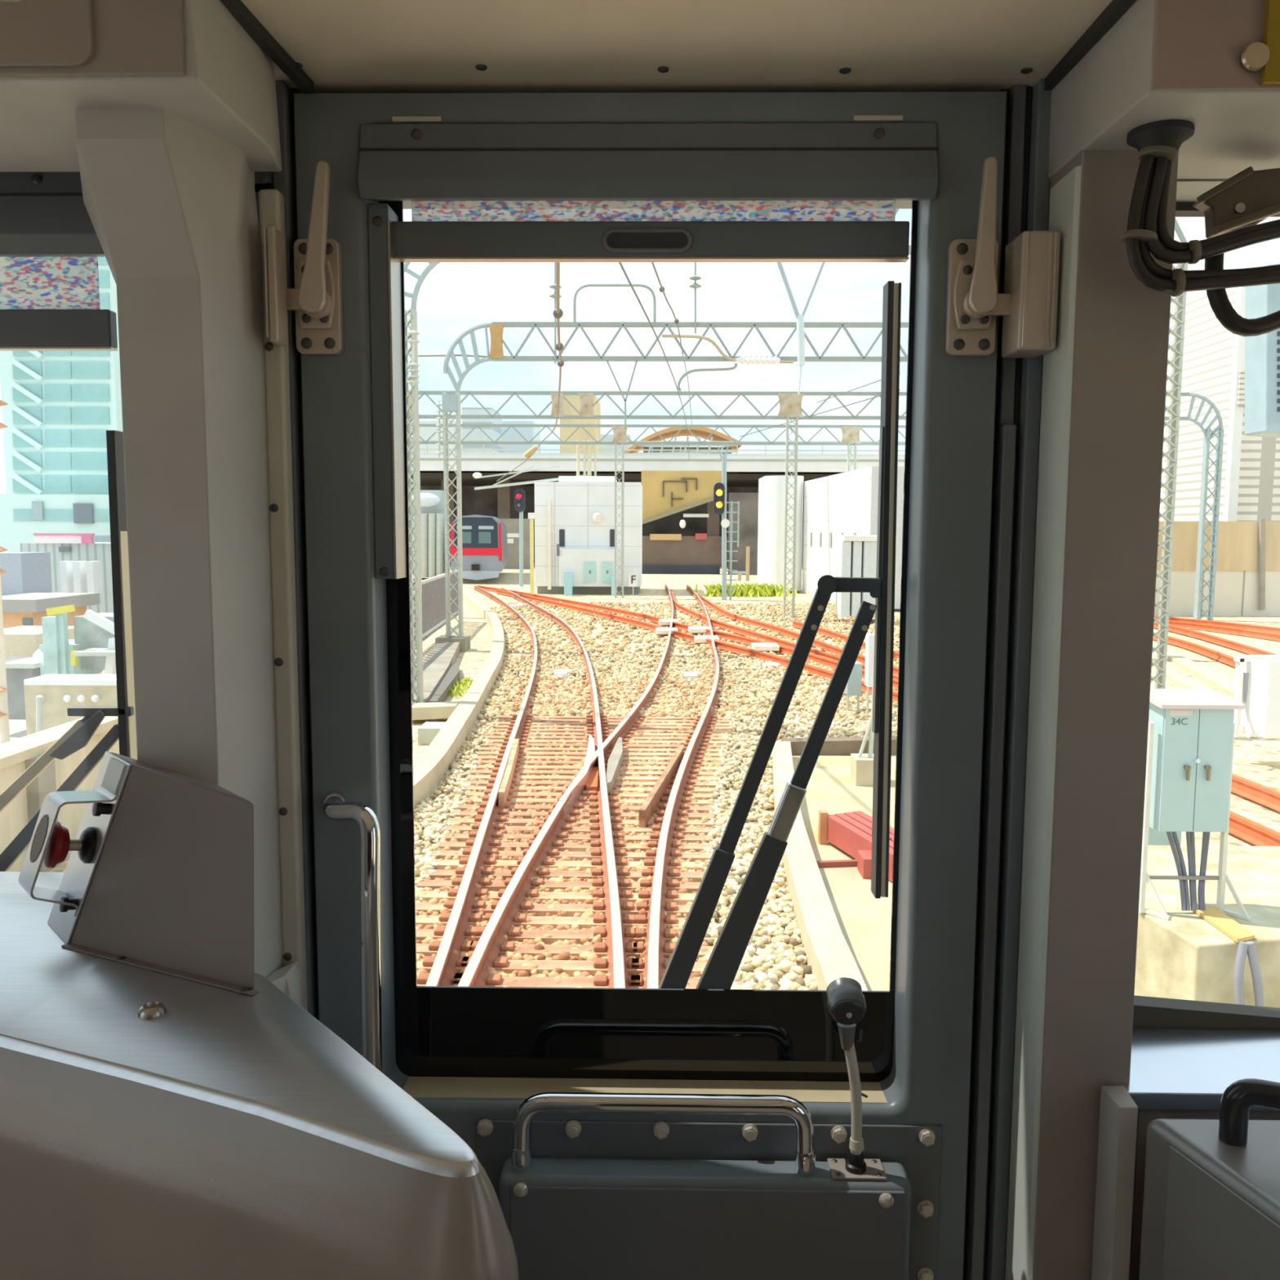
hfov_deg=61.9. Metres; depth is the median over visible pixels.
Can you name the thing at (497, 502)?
station hall
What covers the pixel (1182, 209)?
window frame
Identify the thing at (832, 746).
wall
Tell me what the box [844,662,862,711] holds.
signal box
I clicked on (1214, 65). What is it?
panel
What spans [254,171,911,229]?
wall
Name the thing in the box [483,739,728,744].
sleeper
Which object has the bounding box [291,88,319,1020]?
trim
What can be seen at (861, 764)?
post
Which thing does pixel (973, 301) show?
door handle
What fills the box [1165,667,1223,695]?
path
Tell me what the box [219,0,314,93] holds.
trim
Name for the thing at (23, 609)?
house
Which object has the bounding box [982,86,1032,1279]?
trim
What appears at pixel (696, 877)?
sleeper
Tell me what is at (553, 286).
pole
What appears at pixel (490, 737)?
sleeper
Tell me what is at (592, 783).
plate
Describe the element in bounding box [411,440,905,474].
viaduct
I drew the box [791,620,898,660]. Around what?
rail
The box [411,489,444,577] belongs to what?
building
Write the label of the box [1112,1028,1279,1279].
desk
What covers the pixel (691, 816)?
sleeper
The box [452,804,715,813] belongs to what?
sleeper
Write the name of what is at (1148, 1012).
trim
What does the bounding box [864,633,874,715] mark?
signal box
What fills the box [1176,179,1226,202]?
trim
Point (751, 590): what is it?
weeds
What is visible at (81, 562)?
building
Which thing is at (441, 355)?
wire
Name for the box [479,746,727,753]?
sleeper
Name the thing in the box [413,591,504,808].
kerb
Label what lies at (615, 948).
rail
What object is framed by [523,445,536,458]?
insulator
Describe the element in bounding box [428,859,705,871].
sleeper
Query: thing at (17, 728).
ground
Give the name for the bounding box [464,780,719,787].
sleeper
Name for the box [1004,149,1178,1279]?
pillar cover
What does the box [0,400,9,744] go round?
pole
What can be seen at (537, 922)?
sleeper
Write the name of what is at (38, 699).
utility pole
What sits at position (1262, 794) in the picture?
rail
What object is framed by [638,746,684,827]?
guard rail
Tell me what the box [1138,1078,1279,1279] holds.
base cabinet
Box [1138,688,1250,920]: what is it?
cabinet
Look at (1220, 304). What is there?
cable loop
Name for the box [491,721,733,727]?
sleeper
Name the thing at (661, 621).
block
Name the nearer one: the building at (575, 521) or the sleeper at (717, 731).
the sleeper at (717, 731)
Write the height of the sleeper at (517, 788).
0.042 m
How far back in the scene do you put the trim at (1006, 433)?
1.23 m
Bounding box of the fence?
[413,569,458,645]
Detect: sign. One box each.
[506,533,519,537]
[628,573,637,595]
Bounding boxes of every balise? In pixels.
[552,669,571,678]
[681,671,699,679]
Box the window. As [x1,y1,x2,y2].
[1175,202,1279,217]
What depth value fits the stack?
9.27 m
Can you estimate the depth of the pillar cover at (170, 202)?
1.05 m
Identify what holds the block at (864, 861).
on the concrete slab
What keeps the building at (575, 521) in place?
on the ground at (1255, 759)
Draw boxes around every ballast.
[413,653,897,990]
[482,600,899,719]
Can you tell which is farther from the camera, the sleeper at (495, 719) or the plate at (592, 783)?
the sleeper at (495, 719)
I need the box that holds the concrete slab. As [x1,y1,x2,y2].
[818,866,892,991]
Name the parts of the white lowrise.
doorway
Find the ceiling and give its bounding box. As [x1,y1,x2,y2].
[240,0,1112,93]
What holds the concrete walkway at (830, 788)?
on the ground at (1255, 759)
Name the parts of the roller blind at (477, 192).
guide rail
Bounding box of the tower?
[560,395,600,453]
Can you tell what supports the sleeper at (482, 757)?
on the ground at (1255, 759)
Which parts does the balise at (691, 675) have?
plate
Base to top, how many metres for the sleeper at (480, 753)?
0.042 m
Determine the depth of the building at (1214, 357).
42.36 m
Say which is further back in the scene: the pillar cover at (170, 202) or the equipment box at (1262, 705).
the equipment box at (1262, 705)
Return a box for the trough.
[426,662,460,702]
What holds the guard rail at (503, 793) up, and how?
on the rail at (443, 965)
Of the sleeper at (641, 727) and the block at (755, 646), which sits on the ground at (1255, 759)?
the sleeper at (641, 727)
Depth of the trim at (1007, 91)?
1.23 m
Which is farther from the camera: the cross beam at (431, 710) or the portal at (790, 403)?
the portal at (790, 403)
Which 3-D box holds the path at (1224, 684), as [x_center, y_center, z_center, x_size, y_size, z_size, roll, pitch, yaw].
[11.493,0.597,21.953,0.433,0.080,7.676,2,6,16]
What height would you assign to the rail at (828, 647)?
0.166 m
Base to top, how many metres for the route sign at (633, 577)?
0.972 m
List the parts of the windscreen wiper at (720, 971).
arm, guide arm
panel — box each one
[0,0,281,172]
[1048,0,1279,238]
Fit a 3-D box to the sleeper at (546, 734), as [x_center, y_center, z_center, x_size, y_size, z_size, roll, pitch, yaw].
[-0.428,1.308,14.647,3.349,0.042,0.150,0,6,1]
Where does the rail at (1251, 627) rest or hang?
on the ground at (1255, 759)
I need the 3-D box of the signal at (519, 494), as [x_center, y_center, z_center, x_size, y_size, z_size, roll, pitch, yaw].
[-6.074,-5.149,53.877,0.537,4.943,0.657,0,6,1]
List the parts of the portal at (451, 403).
panel, drop arm, steady arm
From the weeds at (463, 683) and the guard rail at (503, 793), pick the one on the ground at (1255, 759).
the weeds at (463, 683)
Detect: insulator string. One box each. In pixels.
[407,328,419,386]
[435,400,443,457]
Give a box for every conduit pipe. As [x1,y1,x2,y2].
[1233,941,1248,1004]
[1245,941,1263,1006]
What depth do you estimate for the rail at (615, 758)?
12.16 m
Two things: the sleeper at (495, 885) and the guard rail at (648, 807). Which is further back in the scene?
the guard rail at (648, 807)
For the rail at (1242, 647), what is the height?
0.166 m
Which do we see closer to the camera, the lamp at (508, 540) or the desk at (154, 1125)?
the desk at (154, 1125)
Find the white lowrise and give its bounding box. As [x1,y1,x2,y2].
[0,494,110,551]
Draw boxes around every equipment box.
[23,674,117,735]
[499,1157,911,1279]
[1240,654,1279,738]
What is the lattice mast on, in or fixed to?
on the ground at (1255, 759)
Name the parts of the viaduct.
railing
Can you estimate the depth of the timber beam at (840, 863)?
8.79 m
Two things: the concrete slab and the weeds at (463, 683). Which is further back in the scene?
the weeds at (463, 683)
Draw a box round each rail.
[417,585,538,986]
[457,583,674,986]
[476,585,1279,812]
[495,589,1279,846]
[497,738,519,808]
[501,586,642,988]
[511,1092,816,1177]
[605,737,622,795]
[628,584,720,988]
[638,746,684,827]
[670,589,897,679]
[696,592,898,675]
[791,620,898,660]
[1152,632,1235,667]
[1153,622,1276,654]
[1154,615,1279,634]
[1168,620,1279,640]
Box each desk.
[0,871,518,1279]
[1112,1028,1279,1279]
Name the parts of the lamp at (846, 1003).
plate, switch lever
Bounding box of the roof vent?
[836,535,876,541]
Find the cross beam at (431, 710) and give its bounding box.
[412,701,460,719]
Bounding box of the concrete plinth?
[1133,844,1279,1008]
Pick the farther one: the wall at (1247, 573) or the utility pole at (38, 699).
the wall at (1247, 573)
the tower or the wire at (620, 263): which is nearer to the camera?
the wire at (620, 263)
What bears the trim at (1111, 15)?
attached to the wall at (259, 185)
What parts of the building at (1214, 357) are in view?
corner trim, vent frame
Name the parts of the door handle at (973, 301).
plate, plate, lever, bolt arm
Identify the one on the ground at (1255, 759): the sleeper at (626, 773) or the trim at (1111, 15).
the sleeper at (626, 773)
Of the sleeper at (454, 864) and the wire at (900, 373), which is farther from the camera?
the wire at (900, 373)
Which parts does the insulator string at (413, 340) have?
rod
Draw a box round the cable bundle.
[1120,119,1279,297]
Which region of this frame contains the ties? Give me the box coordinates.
[415,676,737,987]
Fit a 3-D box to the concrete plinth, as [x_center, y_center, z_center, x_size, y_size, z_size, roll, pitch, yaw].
[4.044,1.872,6.629,2.285,0.671,1.859,0,6,1]
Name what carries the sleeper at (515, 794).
on the ground at (1255, 759)
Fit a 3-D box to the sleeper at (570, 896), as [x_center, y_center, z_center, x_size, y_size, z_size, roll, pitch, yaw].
[-0.588,1.968,8.132,2.287,0.042,0.150,0,6,1]
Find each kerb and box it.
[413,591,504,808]
[772,741,867,991]
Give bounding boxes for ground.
[8,635,430,741]
[48,561,1279,978]
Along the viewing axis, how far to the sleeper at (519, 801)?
10.95 m
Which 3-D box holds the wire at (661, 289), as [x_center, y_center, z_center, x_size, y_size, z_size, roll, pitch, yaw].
[1.330,-7.244,30.905,0.257,1.906,41.045,1,6,4]
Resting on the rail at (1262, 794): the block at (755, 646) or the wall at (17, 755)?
the block at (755, 646)
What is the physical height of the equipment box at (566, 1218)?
0.746 m
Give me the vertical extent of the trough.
0.300 m
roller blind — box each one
[0,171,117,351]
[357,115,938,578]
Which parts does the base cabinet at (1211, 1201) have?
panel, handle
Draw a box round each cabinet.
[835,535,876,617]
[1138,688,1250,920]
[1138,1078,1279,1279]
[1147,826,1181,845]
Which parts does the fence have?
rail, rail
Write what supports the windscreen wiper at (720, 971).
attached to the door
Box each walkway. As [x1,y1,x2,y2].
[412,642,459,704]
[791,755,896,861]
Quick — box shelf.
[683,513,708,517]
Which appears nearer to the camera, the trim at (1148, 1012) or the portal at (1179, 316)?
the trim at (1148, 1012)
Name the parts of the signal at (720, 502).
arm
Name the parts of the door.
grab rail, window sill, bolted panel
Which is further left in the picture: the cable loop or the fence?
the fence
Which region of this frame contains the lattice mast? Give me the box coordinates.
[411,574,422,688]
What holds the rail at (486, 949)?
on the ground at (1255, 759)
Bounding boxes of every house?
[1,592,100,628]
[4,626,74,719]
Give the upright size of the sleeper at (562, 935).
0.042 m
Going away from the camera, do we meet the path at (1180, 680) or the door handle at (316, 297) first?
the door handle at (316, 297)
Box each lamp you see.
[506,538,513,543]
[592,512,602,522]
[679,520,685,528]
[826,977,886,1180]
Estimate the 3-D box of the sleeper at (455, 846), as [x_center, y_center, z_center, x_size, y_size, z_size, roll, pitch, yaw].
[-0.585,1.836,9.435,2.448,0.042,0.150,0,6,1]
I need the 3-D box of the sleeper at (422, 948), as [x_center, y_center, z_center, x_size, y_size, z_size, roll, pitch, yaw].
[-0.579,2.073,7.089,2.184,0.042,0.150,0,6,1]
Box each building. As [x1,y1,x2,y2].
[0,257,123,494]
[20,533,113,613]
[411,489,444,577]
[534,440,642,595]
[757,466,904,610]
[1159,286,1279,521]
[1244,262,1279,438]
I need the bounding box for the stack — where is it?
[817,809,893,881]
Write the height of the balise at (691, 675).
0.110 m
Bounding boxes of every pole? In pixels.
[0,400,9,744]
[35,696,42,732]
[549,262,561,363]
[688,262,701,333]
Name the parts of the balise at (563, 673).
plate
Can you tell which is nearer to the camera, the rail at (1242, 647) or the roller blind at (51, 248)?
the roller blind at (51, 248)
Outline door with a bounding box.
[293,91,1006,1279]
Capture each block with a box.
[0,551,52,595]
[417,721,445,745]
[419,420,462,453]
[462,407,502,453]
[502,421,540,453]
[600,434,631,453]
[655,627,677,634]
[658,618,679,625]
[688,626,710,633]
[693,635,719,643]
[751,642,779,651]
[857,849,871,879]
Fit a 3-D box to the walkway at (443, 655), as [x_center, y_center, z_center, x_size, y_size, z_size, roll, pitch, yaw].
[-3.898,0.711,19.824,0.579,0.300,10.521,0,6,-6]
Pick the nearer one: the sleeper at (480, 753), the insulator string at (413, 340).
the sleeper at (480, 753)
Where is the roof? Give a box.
[624,427,741,453]
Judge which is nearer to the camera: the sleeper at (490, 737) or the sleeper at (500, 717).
the sleeper at (490, 737)
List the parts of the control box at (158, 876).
button stem, button panel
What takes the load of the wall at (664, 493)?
attached to the station hall
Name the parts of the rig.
yellow arm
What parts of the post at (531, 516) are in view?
post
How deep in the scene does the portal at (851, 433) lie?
44.91 m
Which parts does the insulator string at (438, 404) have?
rod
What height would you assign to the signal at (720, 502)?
6.354 m
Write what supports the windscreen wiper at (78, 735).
attached to the wall at (259, 185)
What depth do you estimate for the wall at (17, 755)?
8.75 m
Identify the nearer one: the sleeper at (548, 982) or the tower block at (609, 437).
the sleeper at (548, 982)
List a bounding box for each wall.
[0,715,119,871]
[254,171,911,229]
[641,471,727,524]
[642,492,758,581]
[781,735,896,755]
[1154,518,1279,616]
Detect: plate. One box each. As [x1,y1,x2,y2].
[101,757,126,794]
[262,226,287,346]
[585,766,598,791]
[1001,231,1060,358]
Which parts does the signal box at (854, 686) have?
leg, leg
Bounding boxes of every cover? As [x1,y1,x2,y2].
[75,108,307,1011]
[761,662,781,668]
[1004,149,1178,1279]
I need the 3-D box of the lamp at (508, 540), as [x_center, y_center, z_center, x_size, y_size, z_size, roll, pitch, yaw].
[-9.240,-7.042,75.884,0.475,0.330,0.100,0,6,1]
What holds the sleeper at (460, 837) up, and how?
on the ground at (1255, 759)
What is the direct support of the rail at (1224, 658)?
on the ground at (1255, 759)
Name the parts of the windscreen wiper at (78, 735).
arm, guide arm, link plate, arm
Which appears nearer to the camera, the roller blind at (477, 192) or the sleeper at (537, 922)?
the roller blind at (477, 192)
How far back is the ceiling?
1.06 m
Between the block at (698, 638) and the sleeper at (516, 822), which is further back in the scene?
the block at (698, 638)
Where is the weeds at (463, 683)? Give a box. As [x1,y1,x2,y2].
[448,675,473,697]
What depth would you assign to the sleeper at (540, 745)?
13.82 m
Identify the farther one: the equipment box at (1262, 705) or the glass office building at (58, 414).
the glass office building at (58, 414)
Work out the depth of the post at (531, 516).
46.94 m
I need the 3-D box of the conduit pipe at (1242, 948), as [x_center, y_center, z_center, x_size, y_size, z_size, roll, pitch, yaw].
[3.186,1.859,5.642,0.097,0.535,0.064,0,6,1]
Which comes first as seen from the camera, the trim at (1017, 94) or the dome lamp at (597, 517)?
the trim at (1017, 94)
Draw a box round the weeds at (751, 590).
[687,582,809,597]
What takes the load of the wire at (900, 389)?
attached to the portal at (790, 403)
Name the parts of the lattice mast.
post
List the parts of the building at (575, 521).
door, door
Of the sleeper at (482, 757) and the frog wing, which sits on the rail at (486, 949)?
the frog wing
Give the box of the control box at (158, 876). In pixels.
[18,751,258,995]
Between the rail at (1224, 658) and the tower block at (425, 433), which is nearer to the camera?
the rail at (1224, 658)
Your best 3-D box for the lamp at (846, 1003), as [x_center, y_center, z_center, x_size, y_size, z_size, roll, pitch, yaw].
[0.248,0.500,1.227,0.069,0.228,0.054,0,6,1]
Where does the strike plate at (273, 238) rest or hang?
attached to the pillar cover at (170, 202)
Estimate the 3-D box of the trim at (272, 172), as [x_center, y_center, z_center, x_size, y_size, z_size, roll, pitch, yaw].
[-0.405,0.429,1.299,0.008,2.082,0.065,0,6,1]
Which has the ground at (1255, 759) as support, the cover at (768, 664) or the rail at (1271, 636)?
the rail at (1271, 636)
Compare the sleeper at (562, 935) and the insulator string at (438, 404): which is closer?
the sleeper at (562, 935)
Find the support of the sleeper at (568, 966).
on the ties
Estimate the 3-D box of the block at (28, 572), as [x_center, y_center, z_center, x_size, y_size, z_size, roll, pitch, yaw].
[-37.648,-3.612,63.065,4.726,3.114,4.000,0,6,1]
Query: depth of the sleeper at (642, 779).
12.01 m
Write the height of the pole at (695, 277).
1.577 m
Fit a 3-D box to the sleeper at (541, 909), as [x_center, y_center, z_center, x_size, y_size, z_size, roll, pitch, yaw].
[-0.587,1.994,7.871,2.259,0.042,0.150,0,6,1]
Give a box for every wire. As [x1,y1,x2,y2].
[417,354,566,361]
[496,262,564,481]
[618,262,689,460]
[651,262,692,424]
[739,389,900,436]
[816,373,900,403]
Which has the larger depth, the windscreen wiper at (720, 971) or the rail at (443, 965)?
the rail at (443, 965)
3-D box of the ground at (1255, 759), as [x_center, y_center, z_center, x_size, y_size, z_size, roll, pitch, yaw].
[16.023,-3.475,64.732,150.000,0.400,190.000,0,6,1]
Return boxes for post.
[528,512,536,593]
[849,677,874,786]
[1091,1085,1137,1279]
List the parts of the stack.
plate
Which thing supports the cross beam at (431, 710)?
on the kerb at (429, 769)
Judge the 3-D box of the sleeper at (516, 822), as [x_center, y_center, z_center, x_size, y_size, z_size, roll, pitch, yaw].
[-0.573,1.756,10.217,2.560,0.042,0.150,0,6,1]
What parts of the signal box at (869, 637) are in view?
leg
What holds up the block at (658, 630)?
on the rail at (486, 949)
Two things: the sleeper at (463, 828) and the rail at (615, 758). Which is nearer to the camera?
the sleeper at (463, 828)
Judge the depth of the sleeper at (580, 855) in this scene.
9.13 m
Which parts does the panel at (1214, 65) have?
mirror bracket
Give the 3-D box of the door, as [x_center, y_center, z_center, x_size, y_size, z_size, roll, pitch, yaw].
[0.005,0.432,1.238,0.766,2.050,0.168,0,6,1]
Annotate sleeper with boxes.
[415,890,696,905]
[415,902,691,917]
[415,915,715,929]
[416,880,700,893]
[416,928,715,946]
[416,942,712,959]
[416,959,741,976]
[417,975,743,988]
[421,869,704,882]
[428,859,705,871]
[430,850,711,862]
[435,841,712,852]
[438,833,713,843]
[441,825,712,835]
[445,817,714,827]
[448,810,715,820]
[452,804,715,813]
[460,786,718,793]
[460,791,717,799]
[462,797,716,806]
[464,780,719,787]
[466,774,720,782]
[468,769,721,776]
[471,764,722,771]
[475,755,724,761]
[475,760,723,766]
[476,751,726,758]
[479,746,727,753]
[480,742,728,748]
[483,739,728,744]
[484,735,729,742]
[486,732,731,737]
[488,728,732,734]
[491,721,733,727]
[491,724,733,729]
[493,718,734,723]
[497,715,735,719]
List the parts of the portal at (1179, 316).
hanger post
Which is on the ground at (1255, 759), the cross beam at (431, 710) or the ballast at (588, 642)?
the ballast at (588, 642)
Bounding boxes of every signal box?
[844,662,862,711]
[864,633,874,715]
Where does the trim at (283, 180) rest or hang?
attached to the wall at (259, 185)
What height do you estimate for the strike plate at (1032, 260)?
0.120 m
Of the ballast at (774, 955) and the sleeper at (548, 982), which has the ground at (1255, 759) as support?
the ballast at (774, 955)
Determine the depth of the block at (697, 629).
28.89 m
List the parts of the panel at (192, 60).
locker door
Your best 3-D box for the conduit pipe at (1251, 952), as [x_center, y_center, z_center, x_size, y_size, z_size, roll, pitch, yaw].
[3.251,1.857,5.639,0.122,0.533,0.049,2,6,15]
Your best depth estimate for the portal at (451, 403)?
24.42 m
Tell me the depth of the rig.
38.47 m
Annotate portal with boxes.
[404,208,1187,702]
[408,391,1224,620]
[410,423,905,597]
[435,284,908,652]
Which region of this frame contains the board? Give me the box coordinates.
[1193,906,1254,942]
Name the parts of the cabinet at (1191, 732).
leg, door, handle, handle, door, leg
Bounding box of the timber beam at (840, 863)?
[816,859,857,867]
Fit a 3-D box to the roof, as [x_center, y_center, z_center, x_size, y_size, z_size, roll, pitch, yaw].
[3.888,-18.223,99.622,10.517,2.847,8.000,0,6,1]
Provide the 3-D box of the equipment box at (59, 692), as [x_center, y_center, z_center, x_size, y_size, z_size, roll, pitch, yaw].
[-17.221,2.096,33.106,3.220,1.874,1.505,0,6,1]
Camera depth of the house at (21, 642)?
41.14 m
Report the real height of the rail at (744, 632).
0.166 m
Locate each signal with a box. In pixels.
[513,488,524,586]
[713,444,747,599]
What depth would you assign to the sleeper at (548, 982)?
6.55 m
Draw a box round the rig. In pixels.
[32,604,115,675]
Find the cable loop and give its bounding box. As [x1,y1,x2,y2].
[1204,253,1279,336]
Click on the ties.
(587, 955)
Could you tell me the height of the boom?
1.119 m
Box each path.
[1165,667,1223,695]
[1166,648,1234,697]
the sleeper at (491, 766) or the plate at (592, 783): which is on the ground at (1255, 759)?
the sleeper at (491, 766)
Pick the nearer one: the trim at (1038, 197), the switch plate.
the switch plate
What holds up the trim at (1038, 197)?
attached to the wall at (259, 185)
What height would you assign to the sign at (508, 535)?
0.283 m
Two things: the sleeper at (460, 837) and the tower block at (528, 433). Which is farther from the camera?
the tower block at (528, 433)
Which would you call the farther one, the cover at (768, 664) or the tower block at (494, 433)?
the tower block at (494, 433)
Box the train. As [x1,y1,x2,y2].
[450,514,507,580]
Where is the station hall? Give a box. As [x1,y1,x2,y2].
[411,472,834,568]
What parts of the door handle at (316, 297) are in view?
bolt arm, lever, plate, plate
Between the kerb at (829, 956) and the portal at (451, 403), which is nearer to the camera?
the kerb at (829, 956)
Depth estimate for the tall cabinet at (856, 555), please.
32.86 m
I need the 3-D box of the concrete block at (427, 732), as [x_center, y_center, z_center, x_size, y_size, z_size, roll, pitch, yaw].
[-2.758,1.248,14.271,0.320,0.220,0.500,0,6,1]
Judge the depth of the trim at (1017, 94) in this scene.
1.16 m
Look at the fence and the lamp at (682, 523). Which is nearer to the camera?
the fence
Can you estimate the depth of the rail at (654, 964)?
8.99 m
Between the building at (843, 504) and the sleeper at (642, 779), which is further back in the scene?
the building at (843, 504)
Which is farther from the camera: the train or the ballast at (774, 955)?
the train
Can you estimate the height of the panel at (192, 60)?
0.169 m
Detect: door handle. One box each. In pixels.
[285,160,343,355]
[945,155,1010,356]
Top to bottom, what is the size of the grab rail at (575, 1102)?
0.091 m
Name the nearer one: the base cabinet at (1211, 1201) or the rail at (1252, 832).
the base cabinet at (1211, 1201)
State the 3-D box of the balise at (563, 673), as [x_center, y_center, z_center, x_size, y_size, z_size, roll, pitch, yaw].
[-1.518,0.654,20.633,0.340,0.110,0.400,0,6,1]
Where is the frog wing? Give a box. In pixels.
[558,733,595,813]
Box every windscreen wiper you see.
[0,430,137,871]
[657,280,901,989]
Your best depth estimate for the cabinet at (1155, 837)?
8.33 m
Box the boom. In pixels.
[472,466,586,489]
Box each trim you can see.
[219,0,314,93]
[271,171,274,189]
[273,80,316,1018]
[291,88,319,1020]
[962,88,1009,1279]
[964,424,1016,1279]
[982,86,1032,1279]
[986,79,1051,1279]
[996,84,1026,426]
[1044,0,1136,90]
[1132,995,1279,1030]
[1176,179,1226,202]
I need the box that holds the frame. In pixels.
[1233,656,1258,737]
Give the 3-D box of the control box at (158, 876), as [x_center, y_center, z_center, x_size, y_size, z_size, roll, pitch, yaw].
[-0.499,0.217,1.030,0.333,0.197,0.077,3,6,25]
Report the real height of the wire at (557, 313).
0.747 m
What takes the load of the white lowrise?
on the ground at (1255, 759)

